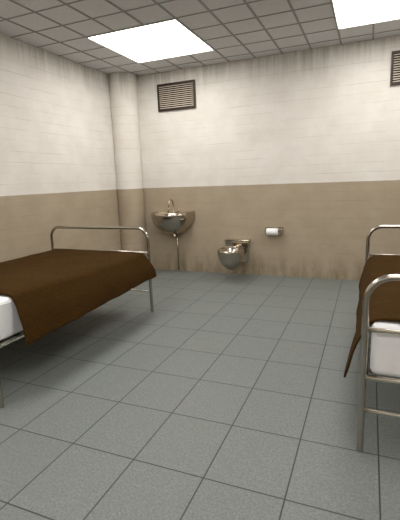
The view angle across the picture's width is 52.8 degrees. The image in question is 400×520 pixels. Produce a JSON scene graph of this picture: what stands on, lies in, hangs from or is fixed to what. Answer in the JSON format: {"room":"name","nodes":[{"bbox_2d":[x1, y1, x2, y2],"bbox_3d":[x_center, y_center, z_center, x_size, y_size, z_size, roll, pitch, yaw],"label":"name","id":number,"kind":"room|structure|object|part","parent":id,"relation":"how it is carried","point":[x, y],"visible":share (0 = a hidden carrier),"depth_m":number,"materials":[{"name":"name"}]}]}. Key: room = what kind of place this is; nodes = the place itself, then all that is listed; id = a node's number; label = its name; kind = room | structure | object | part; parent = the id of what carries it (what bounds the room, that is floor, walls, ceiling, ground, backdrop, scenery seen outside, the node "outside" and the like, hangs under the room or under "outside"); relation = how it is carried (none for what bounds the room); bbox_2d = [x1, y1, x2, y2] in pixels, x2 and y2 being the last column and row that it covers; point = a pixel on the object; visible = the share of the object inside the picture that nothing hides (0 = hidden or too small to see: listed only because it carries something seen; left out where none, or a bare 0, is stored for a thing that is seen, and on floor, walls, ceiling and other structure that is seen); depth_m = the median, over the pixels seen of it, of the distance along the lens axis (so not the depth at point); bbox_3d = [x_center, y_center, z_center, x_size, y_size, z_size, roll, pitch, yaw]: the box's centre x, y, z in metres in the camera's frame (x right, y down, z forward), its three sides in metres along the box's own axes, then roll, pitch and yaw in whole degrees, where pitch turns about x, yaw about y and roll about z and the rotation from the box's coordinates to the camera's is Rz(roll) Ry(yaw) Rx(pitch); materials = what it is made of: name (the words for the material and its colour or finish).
{"room":"prison interior","nodes":[
{"label":"prison interior","id":0,"kind":"room"},
{"bbox_2d":[0,33,121,261],"bbox_3d":[-2.816,-0.649,3.071,0.120,3.179,8.058,2,12,22],"label":"wall","id":1,"kind":"structure","parent":0,"point":[57,160],"depth_m":5.12,"materials":[{"name":"white paint"}]},
{"bbox_2d":[108,72,146,256],"bbox_3d":[-1.145,-1.347,6.514,0.430,3.099,0.430,2,12,22],"label":"column","id":2,"kind":"structure","parent":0,"point":[122,85],"depth_m":6.29,"materials":[{"name":"white paint"}]},
{"bbox_2d":[0,269,399,519],"bbox_3d":[-0.295,1.065,2.373,5.447,0.100,8.298,2,12,22],"label":"floor","id":3,"kind":"structure","parent":0,"point":[232,398],"depth_m":2.56,"materials":[{"name":"grey tile"}]},
{"bbox_2d":[0,226,153,408],"bbox_3d":[-1.575,0.285,3.804,1.379,0.972,2.104,2,12,22],"label":"bed","id":4,"kind":"object","parent":3,"relation":"on","point":[10,323],"visible":0.27,"depth_m":2.83,"materials":[{"name":"silver metal"}]},
{"bbox_3d":[-1.338,0.781,2.665,0.034,0.420,0.034,2,12,22],"label":"leg","id":5,"kind":"part","parent":4,"relation":"part of","materials":[{"name":"silver metal"}]},
{"bbox_3d":[-1.578,0.209,3.788,1.281,0.281,2.008,2,12,22],"label":"mattress","id":6,"kind":"part","parent":4,"relation":"part of","materials":[{"name":"white fabric"}]},
{"bbox_3d":[-0.965,0.388,3.568,0.026,0.021,2.050,2,12,22],"label":"rail","id":7,"kind":"part","parent":4,"relation":"part of","materials":[{"name":"silver metal"}]},
{"bbox_2d":[0,249,156,345],"bbox_3d":[-1.550,0.202,3.841,1.599,0.356,1.872,2,12,22],"label":"blanket","id":8,"kind":"object","parent":4,"relation":"on","point":[50,290],"visible":1,"depth_m":3.47,"materials":[{"name":"brown fabric"}]},
{"bbox_3d":[-0.549,0.384,4.537,0.034,0.420,0.034,2,12,22],"label":"leg","id":9,"kind":"part","parent":4,"relation":"part of","materials":[{"name":"silver metal"}]},
{"bbox_2d":[356,225,399,452],"bbox_3d":[1.847,0.366,2.732,1.379,0.972,2.104,2,12,22],"label":"bed","id":10,"kind":"object","parent":3,"relation":"on","point":[384,339],"visible":0.63,"depth_m":2.03,"materials":[{"name":"silver metal"}]},
{"bbox_3d":[0.842,0.809,2.106,0.034,0.420,0.034,2,12,22],"label":"leg","id":11,"kind":"part","parent":10,"relation":"part of","materials":[{"name":"silver metal"}]},
{"bbox_3d":[1.243,0.416,2.998,0.026,0.021,2.050,2,12,22],"label":"rail","id":12,"kind":"part","parent":10,"relation":"part of","materials":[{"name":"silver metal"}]},
{"bbox_2d":[344,255,399,376],"bbox_3d":[1.845,0.303,2.726,1.535,0.378,1.976,2,12,22],"label":"blanket","id":13,"kind":"object","parent":10,"relation":"on","point":[385,299],"visible":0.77,"depth_m":2.54,"materials":[{"name":"brown fabric"}]},
{"bbox_3d":[1.844,0.289,2.716,1.281,0.281,2.008,2,12,22],"label":"mattress","id":14,"kind":"part","parent":10,"relation":"part of","materials":[{"name":"white fabric"}]},
{"bbox_2d":[0,0,399,75],"bbox_3d":[-0.413,-2.053,1.761,5.447,0.100,8.298,2,12,22],"label":"ceiling","id":15,"kind":"structure","parent":0,"point":[63,15],"depth_m":4.35,"materials":[{"name":"tile"}]},
{"bbox_2d":[86,19,214,62],"bbox_3d":[-0.549,-2.612,4.847,1.120,0.042,1.148,2,12,22],"label":"ceiling light","id":16,"kind":"object","parent":15,"relation":"attached to","point":[166,39],"visible":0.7,"depth_m":4.78,"materials":[{"name":"white plastic"}]},
{"bbox_2d":[0,0,399,75],"bbox_3d":[-0.409,-2.002,1.770,5.211,0.008,8.058,2,12,22],"label":"grid","id":17,"kind":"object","parent":15,"relation":"attached to","point":[108,1],"depth_m":4.33,"materials":[{"name":"silver metal"}]},
{"bbox_2d":[331,0,399,29],"bbox_3d":[1.865,-2.508,3.851,1.120,0.042,1.148,2,12,22],"label":"ceiling light","id":18,"kind":"object","parent":15,"relation":"attached to","point":[348,13],"visible":1,"depth_m":4.14,"materials":[{"name":"white plastic"}]},
{"bbox_2d":[136,35,399,279],"bbox_3d":[1.203,-1.328,5.755,5.447,3.179,0.120,2,12,22],"label":"wall","id":19,"kind":"structure","parent":0,"point":[306,143],"depth_m":5.71,"materials":[{"name":"white paint"}]},
{"bbox_2d":[151,199,194,270],"bbox_3d":[-0.470,-0.362,6.358,0.710,1.177,0.444,2,12,22],"label":"sink","id":20,"kind":"object","parent":19,"relation":"attached to","point":[172,222],"visible":1,"depth_m":6.21,"materials":[{"name":"silver metal"}]},
{"bbox_2d":[168,199,174,211],"bbox_3d":[-0.453,-0.857,6.347,0.040,0.204,0.172,2,12,22],"label":"faucet","id":21,"kind":"object","parent":20,"relation":"on","point":[170,199],"depth_m":6.38,"materials":[{"name":"silver metal"}]},
{"bbox_2d":[151,212,194,234],"bbox_3d":[-0.478,-0.554,6.318,0.710,0.362,0.440,2,12,22],"label":"basin","id":22,"kind":"object","parent":20,"relation":"in","point":[174,223],"depth_m":6.18,"materials":[{"name":"silver metal"}]},
{"bbox_2d":[157,79,195,111],"bbox_3d":[-0.359,-2.473,6.086,0.628,0.394,0.032,2,12,22],"label":"air vent","id":23,"kind":"object","parent":19,"relation":"in","point":[180,95],"visible":1,"depth_m":6.08,"materials":[{"name":"black metal"}]},
{"bbox_2d":[217,239,250,269],"bbox_3d":[0.477,-0.066,5.903,0.380,0.400,0.650,2,12,22],"label":"toilet","id":24,"kind":"object","parent":19,"relation":"attached to","point":[236,251],"visible":1,"depth_m":5.79,"materials":[{"name":"silver metal"}]},
{"bbox_3d":[0.449,-0.002,5.840,0.380,0.302,0.490,2,12,22],"label":"bowl","id":25,"kind":"part","parent":24,"relation":"part of","materials":[{"name":"silver metal"}]},
{"bbox_2d":[265,227,282,234],"bbox_3d":[1.079,-0.423,5.886,0.250,0.108,0.085,2,12,22],"label":"toilet paper holder","id":26,"kind":"object","parent":19,"relation":"attached to","point":[280,231],"visible":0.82,"depth_m":5.84,"materials":[{"name":"silver metal"}]},
{"bbox_2d":[266,228,278,234],"bbox_3d":[1.055,-0.411,5.877,0.174,0.102,0.102,2,12,22],"label":"toilet paper roll","id":27,"kind":"object","parent":26,"relation":"on","point":[269,231],"visible":1,"depth_m":5.84,"materials":[{"name":"white paper"}]},
{"bbox_2d":[390,50,399,85],"bbox_3d":[2.642,-2.343,4.849,0.628,0.394,0.032,2,12,22],"label":"air vent","id":28,"kind":"object","parent":19,"relation":"in","point":[395,57],"visible":1,"depth_m":4.95,"materials":[{"name":"black metal"}]}
]}

